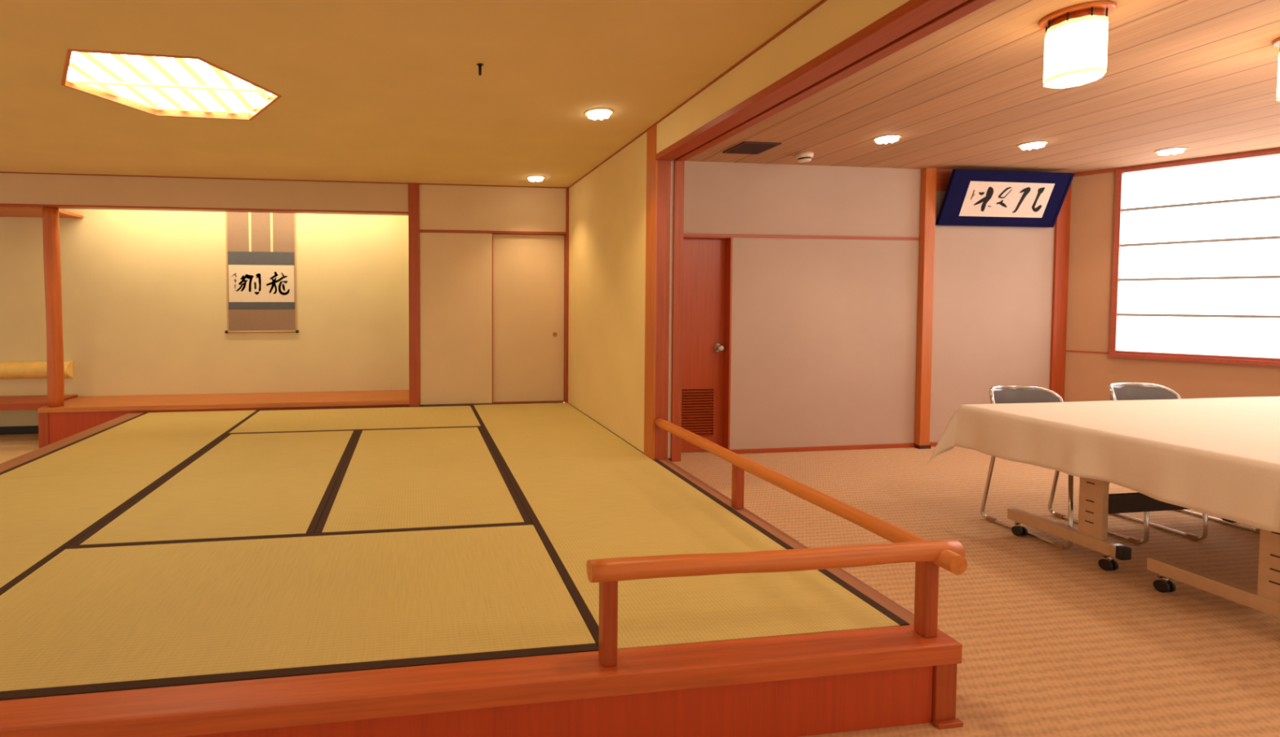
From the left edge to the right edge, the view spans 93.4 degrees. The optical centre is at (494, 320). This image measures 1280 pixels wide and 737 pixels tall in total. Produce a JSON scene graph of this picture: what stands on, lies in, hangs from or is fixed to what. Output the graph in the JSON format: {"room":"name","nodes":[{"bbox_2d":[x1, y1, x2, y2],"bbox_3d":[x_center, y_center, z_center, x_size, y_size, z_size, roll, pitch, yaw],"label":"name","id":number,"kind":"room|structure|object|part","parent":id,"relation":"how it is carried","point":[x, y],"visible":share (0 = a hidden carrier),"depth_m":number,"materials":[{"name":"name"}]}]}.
{"room":"japanese tatami room","nodes":[
{"label":"japanese tatami room","id":0,"kind":"room"},
{"bbox_2d":[0,433,39,463],"bbox_3d":[-5.584,1.366,1.199,5.250,0.100,9.800,0,2,-8],"label":"floor","id":1,"kind":"structure","parent":0,"point":[11,446],"depth_m":5.50,"materials":[{"name":"beige wood"}]},
{"bbox_2d":[0,205,83,217],"bbox_3d":[-6.463,-1.037,5.353,4.655,0.027,0.636,0,2,-8],"label":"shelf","id":2,"kind":"structure","parent":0,"point":[5,211],"depth_m":5.61,"materials":[{"name":"orange wood"}]},
{"bbox_2d":[0,208,408,426],"bbox_3d":[-4.866,-0.077,5.976,7.980,2.665,0.100,0,2,-8],"label":"wall","id":3,"kind":"structure","parent":0,"point":[144,292],"depth_m":6.15,"materials":[{"name":"paint"}]},
{"bbox_2d":[0,426,38,435],"bbox_3d":[-6.544,1.123,5.729,4.580,0.080,0.012,0,2,-8],"label":"baseboard","id":4,"kind":"structure","parent":3,"relation":"attached to","point":[8,429],"depth_m":5.96,"materials":[{"name":"black plastic"}]},
{"bbox_2d":[0,360,73,379],"bbox_3d":[-5.525,0.509,5.808,2.425,0.176,0.088,0,2,-8],"label":"bolster","id":5,"kind":"object","parent":3,"relation":"attached to","point":[8,370],"visible":0.76,"depth_m":5.89,"materials":[{"name":"wood"}]},
{"bbox_2d":[0,395,77,410],"bbox_3d":[-5.527,0.971,5.619,2.565,0.392,0.484,0,2,-8],"label":"shelf","id":6,"kind":"object","parent":3,"relation":"attached to","point":[6,402],"visible":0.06,"depth_m":5.59,"materials":[{"name":"red wood"}]},
{"bbox_2d":[224,212,298,333],"bbox_3d":[-2.478,-0.588,6.221,0.746,1.448,0.031,0,2,-8],"label":"scroll","id":7,"kind":"object","parent":3,"relation":"attached to","point":[261,247],"visible":1,"depth_m":6.23,"materials":[{"name":"beige paper"}]},
{"bbox_2d":[37,390,408,448],"bbox_3d":[-2.565,0.972,5.934,3.371,0.373,0.678,0,2,-8],"label":"platform","id":8,"kind":"structure","parent":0,"point":[77,415],"depth_m":5.68,"materials":[{"name":"brown wood"}]},
{"bbox_3d":[-4.154,1.011,5.431,0.085,0.327,0.092,0,2,-8],"label":"post","id":9,"kind":"part","parent":8,"relation":"part of","materials":[{"name":"red wood"}]},
{"bbox_2d":[42,206,64,407],"bbox_3d":[-4.090,-0.120,5.433,0.132,1.843,0.126,0,2,-8],"label":"pole","id":10,"kind":"object","parent":8,"relation":"on","point":[51,223],"visible":1,"depth_m":5.39,"materials":[{"name":"brown wood"}]},
{"bbox_3d":[-2.512,1.005,5.640,3.346,0.328,0.044,0,2,-8],"label":"panel","id":11,"kind":"part","parent":8,"relation":"part of","materials":[{"name":"brown wood"}]},
{"bbox_2d":[0,173,565,231],"bbox_3d":[-3.993,-1.113,5.398,9.562,0.455,0.120,0,2,-8],"label":"wall","id":12,"kind":"structure","parent":0,"point":[15,188],"depth_m":5.64,"materials":[{"name":"paint"}]},
{"bbox_2d":[0,203,408,215],"bbox_3d":[-4.792,-1.046,5.291,7.948,0.017,0.129,0,2,-8],"label":"trim","id":13,"kind":"structure","parent":12,"relation":"attached to","point":[60,206],"depth_m":5.55,"materials":[{"name":"red wood"}]},
{"bbox_2d":[0,171,566,188],"bbox_3d":[-3.984,-1.333,5.326,9.562,0.009,0.010,0,2,-8],"label":"trim","id":14,"kind":"structure","parent":12,"relation":"attached to","point":[0,171],"depth_m":5.57,"materials":[{"name":"red wood"}]},
{"bbox_2d":[408,182,419,406],"bbox_3d":[-0.807,-0.251,5.864,0.106,2.205,0.160,0,2,-8],"label":"trim","id":15,"kind":"structure","parent":12,"relation":"attached to","point":[413,188],"depth_m":5.78,"materials":[{"name":"red wood"}]},
{"bbox_2d":[419,232,493,404],"bbox_3d":[-0.385,-0.015,5.883,0.730,1.722,0.028,0,2,-8],"label":"door","id":16,"kind":"structure","parent":12,"relation":"in","point":[456,268],"depth_m":5.87,"materials":[{"name":"paper"}]},
{"bbox_3d":[-0.026,-0.017,5.932,0.006,1.722,0.028,0,2,-8],"label":"edge frame","id":17,"kind":"part","parent":16,"relation":"part of","materials":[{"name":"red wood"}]},
{"bbox_2d":[419,229,565,235],"bbox_3d":[-0.003,-0.890,5.936,1.512,0.024,0.112,0,2,-8],"label":"trim","id":18,"kind":"structure","parent":12,"relation":"attached to","point":[420,230],"depth_m":5.88,"materials":[{"name":"red wood"}]},
{"bbox_2d":[493,234,564,403],"bbox_3d":[0.342,-0.018,6.013,0.754,1.724,0.032,0,2,-8],"label":"door","id":19,"kind":"structure","parent":12,"relation":"in","point":[528,270],"depth_m":6.00,"materials":[{"name":"paper"}]},
{"bbox_3d":[0.342,-0.018,6.014,0.754,1.724,0.030,0,2,-8],"label":"edge frame","id":20,"kind":"part","parent":19,"relation":"part of","materials":[{"name":"red wood"}]},
{"bbox_2d":[0,0,821,187],"bbox_3d":[-3.430,-1.304,1.354,9.580,0.200,9.700,0,2,-8],"label":"ceiling","id":21,"kind":"structure","parent":0,"point":[371,91],"depth_m":3.07,"materials":[{"name":"paint"}]},
{"bbox_2d":[61,48,281,119],"bbox_3d":[-1.760,-1.287,3.219,1.128,0.051,0.988,0,2,-8],"label":"lamp","id":22,"kind":"object","parent":21,"relation":"attached to","point":[156,85],"visible":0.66,"depth_m":3.21,"materials":[{"name":"white plastic"}]},
{"bbox_2d":[476,62,483,75],"bbox_3d":[-0.072,-1.226,2.866,0.034,0.051,0.034,0,2,-8],"label":"ceiling hook","id":23,"kind":"object","parent":21,"relation":"attached to","point":[479,64],"visible":1,"depth_m":2.86,"materials":[{"name":"black metal"}]},
{"bbox_2d":[526,175,544,182],"bbox_3d":[0.383,-1.324,5.492,0.170,0.032,0.170,0,2,-8],"label":"recessed light","id":24,"kind":"object","parent":21,"relation":"in","point":[532,178],"visible":1,"depth_m":5.45,"materials":[{"name":"paint"}]},
{"bbox_2d":[585,107,613,119],"bbox_3d":[0.638,-1.260,3.595,0.170,0.032,0.170,0,2,-8],"label":"recessed light","id":25,"kind":"object","parent":21,"relation":"in","point":[601,113],"visible":1,"depth_m":3.56,"materials":[{"name":"paint"}]},
{"bbox_2d":[419,234,563,406],"bbox_3d":[-0.023,0.098,6.004,1.484,2.000,0.038,0,2,-8],"label":"door frame","id":26,"kind":"structure","parent":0,"point":[520,234],"depth_m":5.99,"materials":[{"name":"wood"}]},
{"bbox_2d":[568,132,670,461],"bbox_3d":[0.983,-0.096,5.022,0.188,2.455,2.084,0,2,-8],"label":"wall","id":27,"kind":"structure","parent":0,"point":[607,206],"depth_m":4.72,"materials":[{"name":"paint"}]},
{"bbox_2d":[564,186,568,403],"bbox_3d":[0.732,-0.256,6.053,0.028,2.205,0.122,0,2,-8],"label":"trim","id":28,"kind":"structure","parent":27,"relation":"attached to","point":[566,235],"depth_m":6.01,"materials":[{"name":"red wood"}]},
{"bbox_2d":[644,124,657,459],"bbox_3d":[1.041,-0.183,3.915,0.017,2.205,0.148,0,2,-8],"label":"trim","id":29,"kind":"structure","parent":27,"relation":"attached to","point":[651,163],"depth_m":3.89,"materials":[{"name":"orange wood"}]},
{"bbox_2d":[654,159,684,462],"bbox_3d":[1.141,-0.174,3.921,0.183,2.225,0.133,0,2,-8],"label":"trim","id":30,"kind":"structure","parent":27,"relation":"attached to","point":[670,181],"depth_m":3.86,"materials":[{"name":"red wood"}]},
{"bbox_2d":[568,0,826,187],"bbox_3d":[1.351,-1.203,1.591,0.011,0.009,8.864,0,2,-8],"label":"trim","id":31,"kind":"structure","parent":27,"relation":"attached to","point":[821,2],"depth_m":2.95,"materials":[{"name":"red wood"}]},
{"bbox_2d":[655,0,995,160],"bbox_3d":[1.595,-1.052,0.532,0.201,0.240,6.690,0,2,-8],"label":"trim","id":32,"kind":"structure","parent":27,"relation":"attached to","point":[913,20],"depth_m":2.30,"materials":[{"name":"red wood"}]},
{"bbox_2d":[656,0,909,153],"bbox_3d":[1.594,-1.070,0.536,0.188,0.205,6.700,0,2,-8],"label":"wall","id":33,"kind":"structure","parent":0,"point":[833,21],"depth_m":2.54,"materials":[{"name":"paint"}]},
{"bbox_2d":[683,160,1054,449],"bbox_3d":[3.303,-0.100,5.191,4.445,2.455,0.150,0,2,-8],"label":"wall","id":34,"kind":"structure","parent":0,"point":[824,331],"depth_m":5.09,"materials":[{"name":"paint"}]},
{"bbox_2d":[680,238,724,452],"bbox_3d":[1.557,0.216,4.964,0.830,1.820,0.109,0,2,-8],"label":"door","id":35,"kind":"structure","parent":34,"relation":"in","point":[704,259],"depth_m":5.01,"materials":[{"name":"brown wood"}]},
{"bbox_2d":[681,388,714,435],"bbox_3d":[1.619,0.793,5.025,0.525,0.410,0.043,0,2,-8],"label":"vent","id":36,"kind":"object","parent":35,"relation":"attached to","point":[697,404],"depth_m":5.03,"materials":[{"name":"brown wood"}]},
{"bbox_3d":[1.916,0.234,4.993,0.068,0.068,0.068,0,2,-8],"label":"knob","id":37,"kind":"part","parent":35,"relation":"part of","materials":[{"name":"silver metal"}]},
{"bbox_2d":[683,236,730,239],"bbox_3d":[1.543,-0.704,4.930,0.891,0.022,0.149,0,2,-8],"label":"trim","id":38,"kind":"structure","parent":34,"relation":"attached to","point":[708,237],"depth_m":4.92,"materials":[{"name":"brown wood"}]},
{"bbox_2d":[722,237,733,450],"bbox_3d":[1.976,0.208,5.019,0.016,1.850,0.150,0,2,-8],"label":"trim","id":39,"kind":"structure","parent":34,"relation":"attached to","point":[728,242],"depth_m":4.97,"materials":[{"name":"brown wood"}]},
{"bbox_2d":[683,233,919,239],"bbox_3d":[2.421,-0.712,4.968,2.641,0.024,0.012,0,2,-8],"label":"trim","id":40,"kind":"structure","parent":34,"relation":"attached to","point":[684,234],"depth_m":4.98,"materials":[{"name":"red wood"}]},
{"bbox_2d":[729,442,937,453],"bbox_3d":[3.656,1.109,5.198,3.354,0.038,0.012,0,2,-8],"label":"baseboard","id":41,"kind":"structure","parent":34,"relation":"attached to","point":[932,444],"depth_m":5.09,"materials":[{"name":"red wood"}]},
{"bbox_2d":[914,167,936,448],"bbox_3d":[3.783,-0.098,5.148,0.113,2.455,0.066,0,2,-8],"label":"pillar","id":42,"kind":"structure","parent":34,"relation":"attached to","point":[928,175],"depth_m":5.13,"materials":[{"name":"orange wood"}]},
{"bbox_3d":[3.782,1.114,5.187,0.113,0.030,0.062,0,2,-8],"label":"post","id":43,"kind":"part","parent":42,"relation":"part of","materials":[{"name":"brown wood"}]},
{"bbox_2d":[936,168,952,191],"bbox_3d":[4.476,-1.236,5.223,1.303,0.185,0.030,0,2,-8],"label":"trim","id":44,"kind":"structure","parent":34,"relation":"attached to","point":[943,175],"depth_m":5.13,"materials":[{"name":"red wood"}]},
{"bbox_2d":[935,168,1075,227],"bbox_3d":[4.462,-1.063,5.130,1.172,0.462,0.188,0,2,-8],"label":"calligraphy","id":45,"kind":"object","parent":34,"relation":"attached to","point":[972,197],"visible":1,"depth_m":5.11,"materials":[{"name":"blue fabric"}]},
{"bbox_2d":[1048,182,1071,402],"bbox_3d":[5.164,-0.104,5.370,0.140,2.455,0.040,0,2,-8],"label":"trim","id":46,"kind":"structure","parent":34,"relation":"attached to","point":[1062,224],"depth_m":5.35,"materials":[{"name":"red wood"}]},
{"bbox_2d":[671,445,1279,736],"bbox_3d":[2.589,1.285,2.317,11.250,0.120,9.800,0,2,-8],"label":"floor","id":47,"kind":"structure","parent":0,"point":[1055,643],"depth_m":2.53,"materials":[{"name":"carpet"}]},
{"bbox_2d":[0,413,963,736],"bbox_3d":[-0.993,1.081,3.637,4.312,0.308,4.328,0,2,-8],"label":"platform","id":48,"kind":"object","parent":47,"relation":"on","point":[837,682],"visible":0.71,"depth_m":1.67,"materials":[{"name":"brown wood"}]},
{"bbox_2d":[0,471,173,595],"bbox_3d":[-2.338,0.992,2.469,1.038,0.056,2.120,0,2,-8],"label":"mat","id":49,"kind":"object","parent":48,"relation":"on","point":[41,517],"visible":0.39,"depth_m":2.92,"materials":[{"name":"wicker"}]},
{"bbox_2d":[0,409,260,478],"bbox_3d":[-2.622,0.922,4.540,1.038,0.056,2.058,0,2,-8],"label":"mat","id":50,"kind":"object","parent":48,"relation":"on","point":[146,442],"visible":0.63,"depth_m":4.22,"materials":[{"name":"wicker"}]},
{"bbox_2d":[71,430,358,545],"bbox_3d":[-1.462,0.954,3.627,1.008,0.056,2.113,0,2,-8],"label":"mat","id":51,"kind":"object","parent":48,"relation":"on","point":[273,483],"visible":0.71,"depth_m":3.18,"materials":[{"name":"wicker"}]},
{"bbox_2d":[0,521,598,700],"bbox_3d":[-0.752,1.005,2.137,2.011,0.056,1.030,0,2,-8],"label":"mat","id":52,"kind":"object","parent":48,"relation":"on","point":[132,615],"visible":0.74,"depth_m":1.99,"materials":[{"name":"wicker"}]},
{"bbox_2d":[226,404,480,434],"bbox_3d":[-1.179,0.900,5.254,2.011,0.056,1.033,0,2,-8],"label":"mat","id":53,"kind":"object","parent":48,"relation":"on","point":[317,420],"visible":0.71,"depth_m":5.16,"materials":[{"name":"wicker"}]},
{"bbox_2d":[314,426,531,533],"bbox_3d":[-0.465,0.950,3.763,1.001,0.056,2.113,0,2,-8],"label":"mat","id":54,"kind":"object","parent":48,"relation":"on","point":[444,477],"visible":0.79,"depth_m":3.36,"materials":[{"name":"wicker"}]},
{"bbox_2d":[470,402,644,460],"bbox_3d":[0.404,0.911,4.954,1.040,0.056,2.058,0,2,-8],"label":"mat","id":55,"kind":"object","parent":48,"relation":"on","point":[533,430],"visible":0.67,"depth_m":4.63,"materials":[{"name":"wicker"}]},
{"bbox_3d":[-0.728,1.153,1.568,4.175,0.188,0.094,0,2,-8],"label":"panel","id":56,"kind":"part","parent":48,"relation":"part of","materials":[{"name":"brown wood"}]},
{"bbox_2d":[499,454,909,649],"bbox_3d":[0.688,0.981,2.884,1.040,0.056,2.120,0,2,-8],"label":"mat","id":57,"kind":"object","parent":48,"relation":"on","point":[581,509],"visible":0.62,"depth_m":2.44,"materials":[{"name":"wicker"}]},
{"bbox_2d":[586,417,967,666],"bbox_3d":[0.721,0.805,2.748,1.182,0.306,2.143,0,2,-8],"label":"handrail","id":58,"kind":"object","parent":48,"relation":"on","point":[927,556],"visible":1,"depth_m":1.77,"materials":[{"name":"brown wood"}]},
{"bbox_3d":[0.329,0.866,1.700,0.044,0.255,0.044,0,2,-8],"label":"post","id":59,"kind":"part","parent":58,"relation":"part of","materials":[{"name":"red wood"}]},
{"bbox_3d":[1.233,0.824,2.974,0.044,0.255,0.044,0,2,-8],"label":"post","id":60,"kind":"part","parent":58,"relation":"part of","materials":[{"name":"red wood"}]},
{"bbox_3d":[0.857,0.719,1.757,1.182,0.066,0.062,0,2,-7],"label":"rail","id":61,"kind":"part","parent":58,"relation":"part of","materials":[{"name":"brown wood"}]},
{"bbox_3d":[1.237,0.704,2.815,0.060,0.070,2.143,0,2,-8],"label":"rail","id":62,"kind":"part","parent":58,"relation":"part of","materials":[{"name":"brown wood"}]},
{"bbox_3d":[1.359,0.862,1.847,0.044,0.255,0.044,0,2,-8],"label":"post","id":63,"kind":"part","parent":58,"relation":"part of","materials":[{"name":"red wood"}]},
{"bbox_3d":[1.380,1.145,1.852,0.072,0.188,0.104,0,2,-8],"label":"corner post","id":64,"kind":"part","parent":48,"relation":"part of","materials":[{"name":"red wood"}]},
{"bbox_2d":[980,385,1149,549],"bbox_3d":[3.184,0.799,3.341,0.506,0.780,0.584,0,2,-8],"label":"chair","id":65,"kind":"object","parent":47,"relation":"on","point":[1001,393],"visible":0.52,"depth_m":3.51,"materials":[{"name":"silver metal"}]},
{"bbox_3d":[2.957,0.892,3.267,0.029,0.599,0.494,0,2,-8],"label":"frame","id":66,"kind":"part","parent":65,"relation":"part of","materials":[{"name":"silver metal"}]},
{"bbox_3d":[3.163,0.531,3.541,0.484,0.240,0.160,0,2,-8],"label":"backrest","id":67,"kind":"part","parent":65,"relation":"part of","materials":[{"name":"grey plastic"}]},
{"bbox_3d":[3.413,0.890,3.330,0.029,0.599,0.494,0,2,-8],"label":"frame","id":68,"kind":"part","parent":65,"relation":"part of","materials":[{"name":"silver metal"}]},
{"bbox_2d":[1007,477,1236,570],"bbox_3d":[3.631,0.847,3.174,1.800,0.698,0.660,0,2,-8],"label":"folding table","id":69,"kind":"object","parent":47,"relation":"on","point":[1095,503],"visible":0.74,"depth_m":2.90,"materials":[{"name":"beige metal"}]},
{"bbox_3d":[2.958,0.803,2.893,0.036,0.540,0.103,0,2,-8],"label":"leg","id":70,"kind":"part","parent":69,"relation":"part of","materials":[{"name":"paint"}]},
{"bbox_2d":[926,396,1279,533],"bbox_3d":[4.166,0.687,2.938,3.054,0.377,1.473,0,2,-8],"label":"tablecloth","id":71,"kind":"object","parent":69,"relation":"on","point":[1220,457],"visible":1,"depth_m":2.72,"materials":[{"name":"white fabric"}]},
{"bbox_2d":[1108,382,1260,540],"bbox_3d":[4.021,0.796,3.456,0.506,0.780,0.584,0,2,-8],"label":"chair","id":72,"kind":"object","parent":47,"relation":"on","point":[1117,391],"visible":0.34,"depth_m":3.66,"materials":[{"name":"grey metal"}]},
{"bbox_3d":[4.000,0.527,3.656,0.484,0.240,0.160,0,2,-8],"label":"backrest","id":73,"kind":"part","parent":72,"relation":"part of","materials":[{"name":"grey plastic"}]},
{"bbox_3d":[3.795,0.888,3.382,0.029,0.599,0.494,0,2,-8],"label":"frame","id":74,"kind":"part","parent":72,"relation":"part of","materials":[{"name":"silver metal"}]},
{"bbox_3d":[4.250,0.887,3.445,0.029,0.599,0.494,0,2,-8],"label":"frame","id":75,"kind":"part","parent":72,"relation":"part of","materials":[{"name":"silver metal"}]},
{"bbox_2d":[1146,528,1279,618],"bbox_3d":[3.717,0.869,2.547,1.800,0.698,0.660,0,2,-8],"label":"folding table","id":76,"kind":"object","parent":47,"relation":"on","point":[1266,600],"visible":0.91,"depth_m":2.34,"materials":[{"name":"beige metal"}]},
{"bbox_3d":[3.044,0.825,2.265,0.036,0.540,0.103,0,2,-8],"label":"leg","id":77,"kind":"part","parent":76,"relation":"part of","materials":[{"name":"paint"}]},
{"bbox_2d":[685,0,1279,173],"bbox_3d":[4.823,-1.287,2.537,6.745,0.100,9.800,0,2,-8],"label":"ceiling","id":78,"kind":"structure","parent":0,"point":[1201,76],"depth_m":3.40,"materials":[{"name":"brown wood"}]},
{"bbox_2d":[722,141,782,154],"bbox_3d":[1.929,-1.298,4.412,0.290,0.010,0.307,0,2,-8],"label":"ceiling vent","id":79,"kind":"object","parent":78,"relation":"in","point":[745,147],"visible":1,"depth_m":4.39,"materials":[{"name":"metal"}]},
{"bbox_2d":[728,143,776,153],"bbox_3d":[1.929,-1.298,4.412,0.250,0.008,0.260,0,2,-8],"label":"grille","id":80,"kind":"object","parent":79,"relation":"attached to","point":[740,148],"depth_m":4.41,"materials":[{"name":"metal"}]},
{"bbox_2d":[795,151,813,162],"bbox_3d":[2.425,-1.276,4.592,0.128,0.063,0.128,0,2,-8],"label":"smoke detector","id":81,"kind":"object","parent":78,"relation":"attached to","point":[802,157],"visible":1,"depth_m":4.55,"materials":[{"name":"white plastic"}]},
{"bbox_2d":[872,133,902,143],"bbox_3d":[2.773,-1.277,4.144,0.170,0.032,0.170,0,2,-8],"label":"recessed light","id":82,"kind":"object","parent":78,"relation":"in","point":[885,139],"visible":1,"depth_m":4.11,"materials":[{"name":"white glass"}]},
{"bbox_2d":[1017,140,1048,150],"bbox_3d":[3.950,-1.282,4.306,0.170,0.032,0.170,0,2,-8],"label":"recessed light","id":83,"kind":"object","parent":78,"relation":"in","point":[1036,144],"visible":1,"depth_m":4.27,"materials":[{"name":"white glass"}]},
{"bbox_2d":[1037,0,1116,88],"bbox_3d":[2.341,-1.098,2.366,0.226,0.268,0.226,0,2,-8],"label":"lantern","id":84,"kind":"object","parent":78,"relation":"attached to","point":[1076,37],"visible":1,"depth_m":2.31,"materials":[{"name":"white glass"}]},
{"bbox_3d":[2.341,-1.081,2.367,0.174,0.189,0.174,0,2,-8],"label":"lamp shade","id":85,"kind":"part","parent":84,"relation":"part of","materials":[{"name":"white glass"}]},
{"bbox_3d":[2.341,-1.226,2.362,0.226,0.013,0.226,0,2,-8],"label":"plate","id":86,"kind":"part","parent":84,"relation":"part of","materials":[{"name":"brown wood"}]},
{"bbox_2d":[1154,146,1187,155],"bbox_3d":[5.156,-1.286,4.471,0.170,0.032,0.170,0,2,-8],"label":"recessed light","id":87,"kind":"object","parent":78,"relation":"in","point":[1175,150],"visible":1,"depth_m":4.44,"materials":[{"name":"white glass"}]},
{"bbox_2d":[1271,36,1279,100],"bbox_3d":[3.535,-1.103,2.530,0.226,0.268,0.226,0,2,-8],"label":"lantern","id":88,"kind":"object","parent":78,"relation":"attached to","point":[1276,42],"visible":1,"depth_m":2.60,"materials":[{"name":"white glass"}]},
{"bbox_3d":[3.535,-1.230,2.526,0.226,0.013,0.226,0,2,-8],"label":"plate","id":89,"kind":"part","parent":88,"relation":"part of","materials":[{"name":"brown wood"}]},
{"bbox_3d":[3.535,-1.085,2.530,0.174,0.189,0.174,0,2,-8],"label":"lamp shade","id":90,"kind":"part","parent":88,"relation":"part of","materials":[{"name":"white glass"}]},
{"bbox_2d":[1064,171,1279,402],"bbox_3d":[6.884,-0.031,3.238,0.150,2.455,5.600,-1,2,-36],"label":"wall","id":91,"kind":"structure","parent":0,"point":[1087,375],"depth_m":5.19,"materials":[{"name":"paint"}]},
{"bbox_2d":[1066,350,1109,353],"bbox_3d":[5.329,0.283,5.269,0.006,0.012,0.305,-1,2,-36],"label":"trim","id":92,"kind":"structure","parent":91,"relation":"attached to","point":[1066,350],"depth_m":5.27,"materials":[{"name":"red wood"}]},
{"bbox_2d":[1073,147,1279,177],"bbox_3d":[6.848,-1.242,3.108,0.014,0.025,5.500,-1,2,-36],"label":"trim","id":93,"kind":"structure","parent":91,"relation":"attached to","point":[1277,148],"depth_m":4.85,"materials":[{"name":"red wood"}]},
{"bbox_2d":[1108,150,1279,366],"bbox_3d":[6.344,-0.451,3.929,0.200,1.623,3.039,-1,2,-36],"label":"window","id":94,"kind":"structure","parent":91,"relation":"in","point":[1196,277],"depth_m":4.77,"materials":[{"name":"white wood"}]},
{"bbox_3d":[6.278,0.345,3.909,0.040,0.033,3.037,-1,2,-36],"label":"sill","id":95,"kind":"part","parent":94,"relation":"part of","materials":[{"name":"brown wood"}]}
]}

